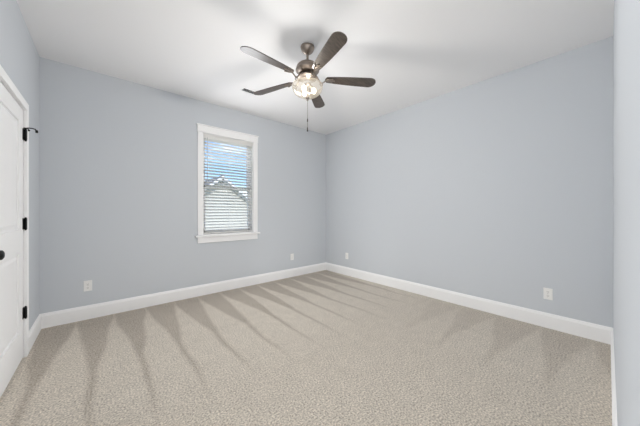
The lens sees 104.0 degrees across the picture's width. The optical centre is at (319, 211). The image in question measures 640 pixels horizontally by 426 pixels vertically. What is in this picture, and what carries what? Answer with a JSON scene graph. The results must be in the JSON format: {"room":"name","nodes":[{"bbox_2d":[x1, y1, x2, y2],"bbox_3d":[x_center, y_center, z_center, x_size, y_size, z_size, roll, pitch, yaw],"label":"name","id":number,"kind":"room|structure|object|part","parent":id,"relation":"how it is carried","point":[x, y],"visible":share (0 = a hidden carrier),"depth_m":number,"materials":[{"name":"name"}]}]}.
{"room":"empty bedroom","nodes":[
{"label":"empty bedroom","id":0,"kind":"room"},
{"bbox_2d":[0,0,39,329],"bbox_3d":[-1.643,-0.188,1.038,0.150,2.740,3.781,0,0,-41],"label":"wall","id":1,"kind":"structure","parent":0,"point":[19,60],"depth_m":2.20,"materials":[{"name":"grey paint"}]},
{"bbox_2d":[0,65,28,357],"bbox_3d":[-2.133,0.148,1.617,0.168,2.068,1.074,0,0,-41],"label":"door frame","id":2,"kind":"structure","parent":1,"relation":"attached to","point":[10,87],"depth_m":2.02,"materials":[{"name":"white wood"}]},
{"bbox_2d":[0,82,37,397],"bbox_3d":[-2.080,0.177,1.692,0.120,1.985,0.976,0,0,-41],"label":"door","id":3,"kind":"structure","parent":1,"relation":"in","point":[11,233],"depth_m":1.76,"materials":[{"name":"white wood"}]},
{"bbox_2d":[0,250,4,259],"bbox_3d":[-1.786,0.242,1.370,0.072,0.063,0.063,0,0,-41],"label":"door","id":4,"kind":"structure","parent":3,"relation":"attached to","point":[2,254],"depth_m":1.38,"materials":[{"name":"black metal"}]},
{"bbox_3d":[-2.363,0.093,2.045,0.084,1.551,0.073,0,0,-41],"label":"door hinges","id":5,"kind":"part","parent":3,"relation":"part of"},
{"bbox_2d":[29,314,44,351],"bbox_3d":[-2.613,1.107,2.284,0.015,0.150,0.564,0,0,-41],"label":"baseboard","id":6,"kind":"structure","parent":1,"relation":"attached to","point":[39,324],"depth_m":2.33,"materials":[{"name":"white wood"}]},
{"bbox_2d":[40,57,325,313],"bbox_3d":[-1.400,-0.188,3.850,4.202,2.740,0.150,0,0,-41],"label":"wall","id":7,"kind":"structure","parent":0,"point":[118,189],"depth_m":3.08,"materials":[{"name":"grey paint"}]},
{"bbox_2d":[84,280,91,291],"bbox_3d":[-2.553,0.817,2.747,0.070,0.115,0.007,0,0,-41],"label":"electrical outlet","id":8,"kind":"object","parent":7,"relation":"attached to","point":[88,285],"visible":1,"depth_m":2.75,"materials":[{"name":"white plastic"}]},
{"bbox_2d":[42,263,324,327],"bbox_3d":[-1.346,1.107,3.788,3.902,0.150,0.015,0,0,-41],"label":"baseboard","id":9,"kind":"structure","parent":7,"relation":"attached to","point":[55,318],"depth_m":3.20,"materials":[{"name":"white wood"}]},
{"bbox_2d":[195,123,259,242],"bbox_3d":[-1.396,-0.391,3.814,0.974,1.670,0.190,0,0,-41],"label":"window","id":10,"kind":"structure","parent":7,"relation":"in","point":[247,146],"depth_m":3.79,"materials":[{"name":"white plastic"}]},
{"bbox_2d":[207,137,207,182],"bbox_3d":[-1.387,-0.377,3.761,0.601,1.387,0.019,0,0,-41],"label":"blind wand","id":11,"kind":"object","parent":10,"relation":"attached to","point":[207,159],"visible":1,"depth_m":3.56,"materials":[{"name":"grey plastic"}]},
{"bbox_2d":[0,270,611,425],"bbox_3d":[-0.112,1.282,2.365,4.202,0.200,4.081,0,0,-41],"label":"floor","id":12,"kind":"structure","parent":0,"point":[325,348],"depth_m":1.91,"materials":[{"name":"beige carpet"}]},
{"bbox_2d":[16,0,613,134],"bbox_3d":[-0.112,-1.658,2.365,4.202,0.200,4.081,0,0,-41],"label":"ceiling","id":13,"kind":"structure","parent":0,"point":[404,53],"depth_m":2.30,"materials":[{"name":"white paint"}]},
{"bbox_2d":[239,87,258,95],"bbox_3d":[-0.901,-1.554,3.243,0.250,0.008,0.116,0,0,-41],"label":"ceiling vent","id":14,"kind":"object","parent":13,"relation":"in","point":[246,90],"visible":0.62,"depth_m":3.21,"materials":[{"name":"white"}]},
{"bbox_2d":[240,31,375,131],"bbox_3d":[-0.152,-1.158,2.325,1.227,0.800,1.270,0,0,-41],"label":"ceiling fan","id":15,"kind":"object","parent":13,"relation":"hanging from","point":[307,84],"visible":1,"depth_m":2.27,"materials":[{"name":"brown wood"}]},
{"bbox_3d":[-0.118,-1.135,2.363,0.288,0.121,0.288,0,0,-41],"label":"lamp shade","id":16,"kind":"part","parent":15,"relation":"part of","materials":[{"name":"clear glass"}]},
{"bbox_2d":[326,36,612,327],"bbox_3d":[1.468,-0.188,3.636,0.150,2.740,3.931,0,0,-41],"label":"wall","id":17,"kind":"structure","parent":0,"point":[498,188],"depth_m":2.87,"materials":[{"name":"grey paint"}]},
{"bbox_2d":[325,262,608,343],"bbox_3d":[1.357,1.107,3.638,0.015,0.150,3.720,0,0,-41],"label":"baseboard","id":18,"kind":"structure","parent":17,"relation":"attached to","point":[595,332],"depth_m":2.88,"materials":[{"name":"white wood"}]},
{"bbox_2d":[543,287,552,299],"bbox_3d":[2.316,0.837,2.538,0.007,0.115,0.070,0,0,-41],"label":"electrical outlet","id":19,"kind":"object","parent":17,"relation":"attached to","point":[548,293],"visible":1,"depth_m":2.53,"materials":[{"name":"white plastic"}]},
{"bbox_2d":[613,0,639,425],"bbox_3d":[1.119,-0.188,0.831,4.052,2.740,0.150,0,0,-41],"label":"wall","id":20,"kind":"structure","parent":0,"point":[626,179],"depth_m":0.62,"materials":[{"name":"grey paint"}]},
{"bbox_2d":[609,327,617,425],"bbox_3d":[1.122,1.107,0.943,3.902,0.150,0.015,0,0,-41],"label":"baseboard","id":21,"kind":"structure","parent":20,"relation":"attached to","point":[611,336],"depth_m":1.56,"materials":[{"name":"white"}]},
{"bbox_3d":[-17.676,4.482,27.274,70.000,0.200,55.569,0,0,-41],"label":"ground","id":22,"kind":"structure","parent":0,"visible":0},
{"bbox_2d":[205,181,246,229],"bbox_3d":[-6.757,1.602,13.003,9.200,5.560,9.000,0,0,-41],"label":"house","id":23,"kind":"structure","parent":22,"relation":"on","point":[224,210],"depth_m":9.67,"materials":[{"name":"white"}]},
{"bbox_2d":[205,176,243,197],"bbox_3d":[-6.750,0.572,12.996,10.000,3.900,9.420,0,0,-41],"label":"house roof","id":24,"kind":"structure","parent":23,"relation":"on","point":[213,181],"depth_m":9.66,"materials":[{"name":"grey"}]},
{"bbox_2d":[205,176,246,200],"bbox_3d":[-3.730,0.622,9.513,10.000,3.960,0.240,0,0,-41],"label":"rake","id":25,"kind":"object","parent":24,"relation":"attached to","point":[231,185],"depth_m":9.69,"materials":[{"name":"white"}]}
]}

